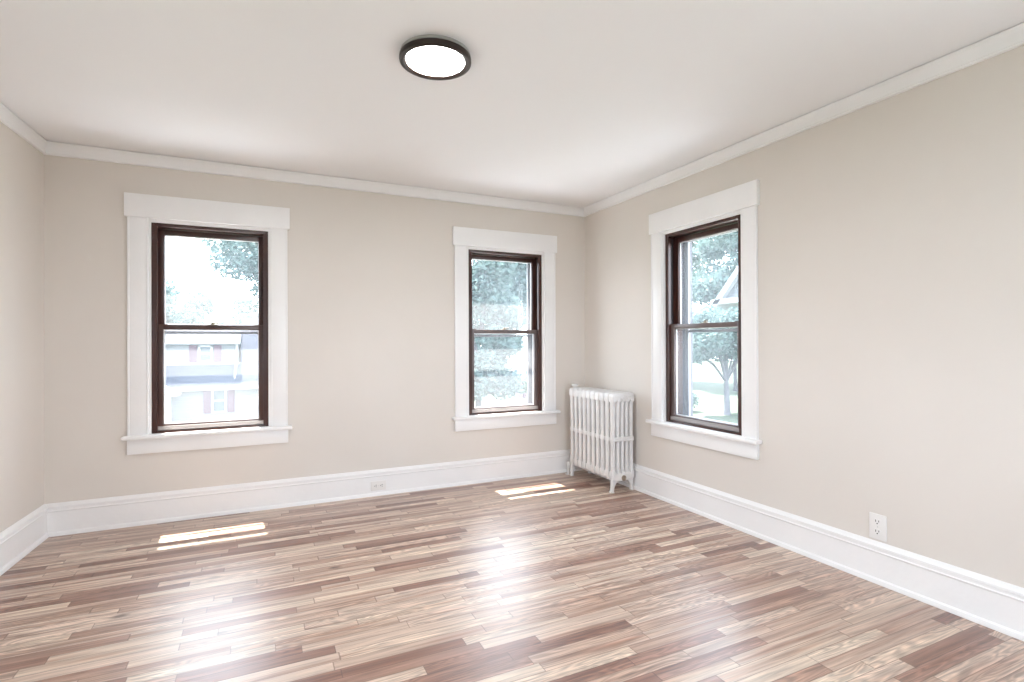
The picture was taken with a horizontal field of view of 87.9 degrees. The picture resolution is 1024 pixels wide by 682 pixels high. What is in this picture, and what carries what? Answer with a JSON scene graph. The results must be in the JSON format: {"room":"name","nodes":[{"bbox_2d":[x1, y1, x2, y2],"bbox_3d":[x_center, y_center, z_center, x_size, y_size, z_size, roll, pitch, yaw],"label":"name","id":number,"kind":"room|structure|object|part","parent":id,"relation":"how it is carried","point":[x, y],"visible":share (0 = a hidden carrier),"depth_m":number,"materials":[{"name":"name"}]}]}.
{"room":"empty living room","nodes":[
{"label":"empty living room","id":0,"kind":"room"},
{"bbox_2d":[0,121,43,532],"bbox_3d":[-2.048,0.021,0.870,0.260,2.619,5.219,0,0,-23],"label":"wall","id":1,"kind":"structure","parent":0,"point":[21,163],"depth_m":3.05,"materials":[{"name":"beige paint"}]},
{"bbox_2d":[0,103,46,153],"bbox_3d":[-1.923,-1.223,0.928,0.021,0.082,5.219,0,0,-23],"label":"trim","id":2,"kind":"structure","parent":1,"relation":"attached to","point":[7,117],"depth_m":3.03,"materials":[{"name":"white paint"}]},
{"bbox_2d":[0,504,48,575],"bbox_3d":[-1.908,1.110,0.923,0.034,0.202,5.219,0,0,-23],"label":"baseboard","id":3,"kind":"structure","parent":1,"relation":"attached to","point":[18,540],"depth_m":3.01,"materials":[{"name":"white paint"}]},
{"bbox_2d":[44,155,584,503],"bbox_3d":[-1.195,0.030,4.295,4.572,2.619,0.260,0,0,-25],"label":"wall","id":4,"kind":"structure","parent":0,"point":[371,341],"depth_m":4.02,"materials":[{"name":"beige paint"}]},
{"bbox_2d":[121,192,291,454],"bbox_3d":[-2.151,-0.115,3.825,1.032,1.728,0.352,0,0,-25],"label":"window","id":5,"kind":"structure","parent":4,"relation":"in","point":[148,431],"depth_m":3.67,"materials":[{"name":"white paint"}]},
{"bbox_3d":[-2.486,-0.099,3.529,0.116,1.451,0.022,0,0,-25],"label":"casing","id":6,"kind":"part","parent":5,"relation":"part of","materials":[{"name":"white paint"}]},
{"bbox_3d":[-2.100,-0.902,3.712,1.006,0.155,0.029,0,0,-25],"label":"head casing","id":7,"kind":"part","parent":5,"relation":"part of","materials":[{"name":"white paint"}]},
{"bbox_3d":[-2.140,-0.089,3.802,0.752,1.470,0.153,0,0,-25],"label":"frame","id":8,"kind":"part","parent":5,"relation":"part of","materials":[{"name":"brown wood"}]},
{"bbox_3d":[-2.146,-0.425,3.811,0.672,0.692,0.036,0,0,-25],"label":"sash","id":9,"kind":"part","parent":5,"relation":"part of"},
{"bbox_3d":[-2.124,0.248,3.768,0.672,0.722,0.035,0,0,-25],"label":"sash","id":10,"kind":"part","parent":5,"relation":"part of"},
{"bbox_3d":[-2.113,0.595,3.747,0.664,0.029,0.012,0,0,-25],"label":"lift rail","id":11,"kind":"part","parent":5,"relation":"part of","materials":[{"name":"grey"}]},
{"bbox_3d":[-2.188,-0.093,3.901,0.690,1.430,0.027,0,0,-25],"label":"storm frame","id":12,"kind":"part","parent":5,"relation":"part of","materials":[{"name":"grey metal"}]},
{"bbox_3d":[-1.710,-0.101,3.897,0.116,1.451,0.022,0,0,-25],"label":"casing","id":13,"kind":"part","parent":5,"relation":"part of","materials":[{"name":"white paint"}]},
{"bbox_2d":[44,141,583,216],"bbox_3d":[-1.121,-1.215,4.181,4.012,0.082,0.021,0,0,-25],"label":"trim","id":14,"kind":"structure","parent":4,"relation":"attached to","point":[51,148],"depth_m":3.92,"materials":[{"name":"white paint"}]},
{"bbox_2d":[45,449,583,536],"bbox_3d":[-1.109,1.118,4.167,4.012,0.202,0.034,0,0,-25],"label":"baseboard","id":15,"kind":"structure","parent":4,"relation":"attached to","point":[100,514],"depth_m":3.88,"materials":[{"name":"white paint"}]},
{"bbox_2d":[371,480,385,490],"bbox_3d":[-1.052,1.140,4.186,0.120,0.074,0.010,0,0,-25],"label":"electrical outlet","id":16,"kind":"object","parent":15,"relation":"attached to","point":[375,485],"visible":1,"depth_m":4.18,"materials":[{"name":"white plastic"}]},
{"bbox_2d":[452,226,560,431],"bbox_3d":[-0.095,-0.101,4.798,1.032,1.728,0.352,0,0,-25],"label":"window","id":17,"kind":"structure","parent":4,"relation":"in","point":[540,408],"depth_m":4.73,"materials":[{"name":"white paint"}]},
{"bbox_3d":[-0.430,-0.085,4.502,0.116,1.451,0.022,0,0,-25],"label":"casing","id":18,"kind":"part","parent":17,"relation":"part of","materials":[{"name":"white paint"}]},
{"bbox_3d":[-0.131,-0.080,4.875,0.690,1.430,0.027,0,0,-25],"label":"storm frame","id":19,"kind":"part","parent":17,"relation":"part of","materials":[{"name":"grey metal"}]},
{"bbox_3d":[-0.089,-0.411,4.785,0.672,0.692,0.036,0,0,-25],"label":"sash","id":20,"kind":"part","parent":17,"relation":"part of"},
{"bbox_3d":[-0.044,-0.888,4.686,1.006,0.155,0.029,0,0,-25],"label":"head casing","id":21,"kind":"part","parent":17,"relation":"part of","materials":[{"name":"white paint"}]},
{"bbox_3d":[-0.068,0.262,4.742,0.672,0.722,0.035,0,0,-25],"label":"sash","id":22,"kind":"part","parent":17,"relation":"part of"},
{"bbox_3d":[-0.057,0.608,4.720,0.664,0.029,0.012,0,0,-25],"label":"lift rail","id":23,"kind":"part","parent":17,"relation":"part of","materials":[{"name":"grey"}]},
{"bbox_3d":[-0.084,-0.075,4.775,0.752,1.470,0.153,0,0,-25],"label":"frame","id":24,"kind":"part","parent":17,"relation":"part of","materials":[{"name":"brown wood"}]},
{"bbox_3d":[-0.144,-0.075,4.901,0.752,1.470,0.125,0,0,-25],"label":"casing","id":25,"kind":"part","parent":17,"relation":"part of","materials":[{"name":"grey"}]},
{"bbox_3d":[0.346,-0.087,4.870,0.116,1.451,0.022,0,0,-25],"label":"casing","id":26,"kind":"part","parent":17,"relation":"part of","materials":[{"name":"white paint"}]},
{"bbox_2d":[0,470,1023,681],"bbox_3d":[-0.110,1.266,1.774,4.354,0.120,5.313,0,0,-25],"label":"floor","id":27,"kind":"structure","parent":0,"point":[559,577],"depth_m":2.44,"materials":[{"name":"laminate"}]},
{"bbox_2d":[565,384,633,492],"bbox_3d":[0.747,0.799,4.582,0.250,0.827,0.746,0,0,-25],"label":"radiator","id":28,"kind":"object","parent":27,"relation":"on","point":[601,428],"visible":1,"depth_m":4.36,"materials":[{"name":"metal"}]},
{"bbox_3d":[0.560,1.152,4.801,0.076,0.125,0.036,0,0,-25],"label":"leg","id":29,"kind":"part","parent":28,"relation":"part of","materials":[{"name":"metal"}]},
{"bbox_3d":[0.819,1.149,4.254,0.076,0.125,0.036,0,0,-25],"label":"leg","id":30,"kind":"part","parent":28,"relation":"part of","materials":[{"name":"metal"}]},
{"bbox_3d":[0.956,1.149,4.319,0.076,0.125,0.036,0,0,-25],"label":"leg","id":31,"kind":"part","parent":28,"relation":"part of","materials":[{"name":"metal"}]},
{"bbox_2d":[0,0,1023,207],"bbox_3d":[-0.120,-1.347,1.783,4.654,0.150,5.613,0,0,-25],"label":"ceiling","id":32,"kind":"structure","parent":0,"point":[575,103],"depth_m":2.55,"materials":[{"name":"paint"}]},
{"bbox_2d":[399,34,470,79],"bbox_3d":[-0.338,-1.248,2.349,0.316,0.043,0.316,0,0,-25],"label":"ceiling light","id":33,"kind":"object","parent":32,"relation":"attached to","point":[430,56],"visible":1,"depth_m":2.31,"materials":[{"name":"grey"}]},
{"bbox_3d":[-0.338,-1.263,2.349,0.306,0.014,0.306,0,0,-25],"label":"mounting plate","id":34,"kind":"part","parent":33,"relation":"part of","materials":[{"name":"grey metal"}]},
{"bbox_2d":[406,46,463,75],"bbox_3d":[-0.338,-1.236,2.349,0.255,0.006,0.255,0,0,-25],"label":"diffuser","id":35,"kind":"object","parent":33,"relation":"attached to","point":[420,60],"depth_m":2.34,"materials":[{"name":"white"}]},
{"bbox_2d":[584,45,1023,587],"bbox_3d":[1.980,0.012,2.627,0.260,2.619,5.473,0,0,-25],"label":"wall","id":36,"kind":"structure","parent":0,"point":[891,230],"depth_m":2.62,"materials":[{"name":"beige paint"}]},
{"bbox_2d":[645,179,761,459],"bbox_3d":[1.419,-0.129,3.774,0.352,1.728,1.032,0,0,-25],"label":"window","id":37,"kind":"structure","parent":36,"relation":"in","point":[672,326],"depth_m":3.81,"materials":[{"name":"white paint"}]},
{"bbox_3d":[1.123,-0.111,4.109,0.022,1.451,0.116,0,0,-25],"label":"casing","id":38,"kind":"part","parent":37,"relation":"part of","materials":[{"name":"white paint"}]},
{"bbox_3d":[1.522,-0.103,3.822,0.125,1.470,0.752,0,0,-25],"label":"casing","id":39,"kind":"part","parent":37,"relation":"part of","materials":[{"name":"grey"}]},
{"bbox_3d":[1.396,-0.103,3.763,0.153,1.470,0.752,0,0,-25],"label":"frame","id":40,"kind":"part","parent":37,"relation":"part of","materials":[{"name":"brown wood"}]},
{"bbox_3d":[1.346,0.581,3.736,0.012,0.029,0.664,0,0,-25],"label":"lift rail","id":41,"kind":"part","parent":37,"relation":"part of","materials":[{"name":"grey"}]},
{"bbox_3d":[1.301,-0.915,3.722,0.029,0.155,1.006,0,0,-25],"label":"head casing","id":42,"kind":"part","parent":37,"relation":"part of","materials":[{"name":"white paint"}]},
{"bbox_3d":[1.365,0.234,3.746,0.035,0.722,0.672,0,0,-25],"label":"sash","id":43,"kind":"part","parent":37,"relation":"part of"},
{"bbox_3d":[1.404,-0.439,3.768,0.036,0.692,0.672,0,0,-25],"label":"sash","id":44,"kind":"part","parent":37,"relation":"part of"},
{"bbox_3d":[1.496,-0.108,3.810,0.027,1.430,0.690,0,0,-25],"label":"storm frame","id":45,"kind":"part","parent":37,"relation":"part of","materials":[{"name":"grey metal"}]},
{"bbox_3d":[1.491,-0.115,3.333,0.022,1.451,0.116,0,0,-25],"label":"casing","id":46,"kind":"part","parent":37,"relation":"part of","materials":[{"name":"white paint"}]},
{"bbox_2d":[584,463,1023,640],"bbox_3d":[1.796,1.101,2.678,0.034,0.202,5.213,0,0,-25],"label":"baseboard","id":47,"kind":"structure","parent":36,"relation":"attached to","point":[989,602],"depth_m":2.71,"materials":[{"name":"white paint"}]},
{"bbox_2d":[584,23,1023,216],"bbox_3d":[1.793,-1.232,2.688,0.021,0.082,5.213,0,0,-25],"label":"trim","id":48,"kind":"structure","parent":36,"relation":"attached to","point":[1009,39],"depth_m":2.78,"materials":[{"name":"white paint"}]},
{"bbox_2d":[869,512,886,541],"bbox_3d":[1.824,0.926,2.647,0.010,0.127,0.083,0,0,-25],"label":"electrical outlet","id":49,"kind":"object","parent":36,"relation":"attached to","point":[877,522],"visible":1,"depth_m":2.64,"materials":[{"name":"white plastic"}]},
{"bbox_2d":[873,528,880,534],"bbox_3d":[1.821,0.951,2.645,0.003,0.029,0.037,0,0,-25],"label":"receptacle","id":50,"kind":"object","parent":49,"relation":"attached to","point":[876,531],"depth_m":2.65,"materials":[{"name":"grey plastic"}]},
{"bbox_2d":[873,518,880,524],"bbox_3d":[1.821,0.902,2.646,0.003,0.029,0.037,0,0,-25],"label":"receptacle","id":51,"kind":"object","parent":49,"relation":"attached to","point":[876,521],"depth_m":2.65,"materials":[{"name":"grey plastic"}]},
{"label":"outside","id":52,"kind":"structure","parent":0,"visible":0},
{"bbox_2d":[474,360,737,423],"bbox_3d":[3.117,4.675,40.176,160.000,0.300,150.000,0,0,-25],"label":"ground","id":53,"kind":"structure","parent":52,"point":[708,384],"depth_m":42.85,"materials":[{"name":"green plant"}]},
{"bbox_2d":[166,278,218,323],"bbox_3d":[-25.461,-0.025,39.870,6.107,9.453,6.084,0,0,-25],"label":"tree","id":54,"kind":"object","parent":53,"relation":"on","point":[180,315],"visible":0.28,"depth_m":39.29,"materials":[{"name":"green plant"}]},
{"bbox_2d":[166,318,257,422],"bbox_3d":[-16.751,1.639,28.960,12.900,5.850,9.300,0,0,-25],"label":"neighbouring house","id":55,"kind":"structure","parent":53,"relation":"on","point":[209,377],"depth_m":26.55,"materials":[{"name":"white"}]},
{"bbox_3d":[-15.812,3.535,24.416,0.200,2.020,0.200,0,0,-25],"label":"porch post","id":56,"kind":"part","parent":55,"relation":"part of","materials":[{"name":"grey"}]},
{"bbox_2d":[189,345,196,361],"bbox_3d":[-16.031,0.644,26.664,0.340,0.860,0.075,0,0,-25],"label":"shutter","id":57,"kind":"object","parent":55,"relation":"hanging from","point":[192,348],"depth_m":26.64,"materials":[{"name":"pink"}]},
{"bbox_3d":[-15.543,0.642,26.918,0.460,0.700,0.025,0,0,-25],"label":"pane","id":58,"kind":"part","parent":55,"relation":"part of","materials":[{"name":"clear glass"}]},
{"bbox_2d":[203,390,210,413],"bbox_3d":[-14.966,2.947,26.050,0.310,1.200,0.075,0,0,-25],"label":"shutter","id":59,"kind":"object","parent":55,"relation":"hanging from","point":[206,394],"depth_m":26.02,"materials":[{"name":"pink"}]},
{"bbox_2d":[214,345,221,361],"bbox_3d":[-15.037,0.641,27.135,0.340,0.860,0.075,0,0,-25],"label":"shutter","id":60,"kind":"object","parent":55,"relation":"hanging from","point":[217,348],"depth_m":27.11,"materials":[{"name":"pink"}]},
{"bbox_3d":[-14.505,2.946,26.291,0.490,1.040,0.025,0,0,-25],"label":"pane","id":61,"kind":"part","parent":55,"relation":"part of","materials":[{"name":"clear glass"}]},
{"bbox_2d":[227,389,234,411],"bbox_3d":[-14.026,2.945,26.495,0.310,1.200,0.075,0,0,-25],"label":"shutter","id":62,"kind":"object","parent":55,"relation":"hanging from","point":[230,393],"depth_m":26.47,"materials":[{"name":"pink"}]},
{"bbox_2d":[201,239,257,297],"bbox_3d":[-18.293,-2.596,39.877,8.588,14.540,7.456,0,0,-25],"label":"tree","id":63,"kind":"object","parent":53,"relation":"on","point":[245,261],"visible":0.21,"depth_m":36.98,"materials":[{"name":"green plant"}]},
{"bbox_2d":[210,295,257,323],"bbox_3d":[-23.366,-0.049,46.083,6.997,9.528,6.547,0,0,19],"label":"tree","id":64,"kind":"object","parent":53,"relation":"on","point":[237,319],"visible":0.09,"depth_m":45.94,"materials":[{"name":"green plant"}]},
{"bbox_2d":[472,260,525,406],"bbox_3d":[-1.777,-1.744,28.923,5.234,12.632,5.406,0,0,8],"label":"tree","id":65,"kind":"object","parent":53,"relation":"on","point":[493,308],"visible":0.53,"depth_m":27.46,"materials":[{"name":"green plant"}]},
{"bbox_2d":[508,263,526,403],"bbox_3d":[1.169,-2.726,37.750,7.039,14.633,7.537,0,0,-25],"label":"tree","id":66,"kind":"object","parent":53,"relation":"on","point":[519,288],"visible":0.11,"depth_m":35.93,"materials":[{"name":"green plant"}]},
{"bbox_2d":[508,365,526,397],"bbox_3d":[1.876,3.347,45.128,4.800,2.400,4.600,0,0,-25],"label":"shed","id":67,"kind":"object","parent":53,"relation":"on","point":[522,369],"visible":0.18,"depth_m":44.47,"materials":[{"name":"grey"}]},
{"bbox_2d":[521,371,526,393],"bbox_3d":[1.022,3.131,32.788,1.103,2.862,1.300,0,0,-13],"label":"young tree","id":68,"kind":"object","parent":53,"relation":"on","point":[525,380],"visible":0.28,"depth_m":32.61,"materials":[{"name":"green plant"}]},
{"bbox_2d":[693,393,698,408],"bbox_3d":[11.196,3.850,33.726,1.606,1.308,1.491,0,0,-25],"label":"shrub","id":69,"kind":"object","parent":53,"relation":"on","point":[695,400],"visible":0.12,"depth_m":33.44,"materials":[{"name":"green plant"}]},
{"bbox_2d":[692,240,722,303],"bbox_3d":[17.267,-4.272,57.771,11.216,17.738,11.320,0,0,7],"label":"tree","id":70,"kind":"object","parent":53,"relation":"on","point":[698,264],"visible":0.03,"depth_m":56.64,"materials":[{"name":"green plant"}]},
{"bbox_2d":[692,231,737,390],"bbox_3d":[20.045,-3.397,47.910,9.286,15.897,9.531,0,0,9],"label":"tree","id":71,"kind":"object","parent":53,"relation":"on","point":[707,288],"visible":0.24,"depth_m":47.02,"materials":[{"name":"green plant"}]},
{"bbox_2d":[693,305,737,414],"bbox_3d":[12.972,1.103,31.727,6.144,6.844,5.221,0,0,-25],"label":"tree","id":72,"kind":"object","parent":53,"relation":"on","point":[707,346],"visible":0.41,"depth_m":31.22,"materials":[{"name":"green plant"}]},
{"bbox_2d":[710,266,737,311],"bbox_3d":[20.606,-1.578,37.093,8.600,12.050,9.400,0,0,-25],"label":"gabled house","id":73,"kind":"structure","parent":53,"relation":"on","point":[727,298],"depth_m":38.15,"materials":[{"name":"white"}]}
]}

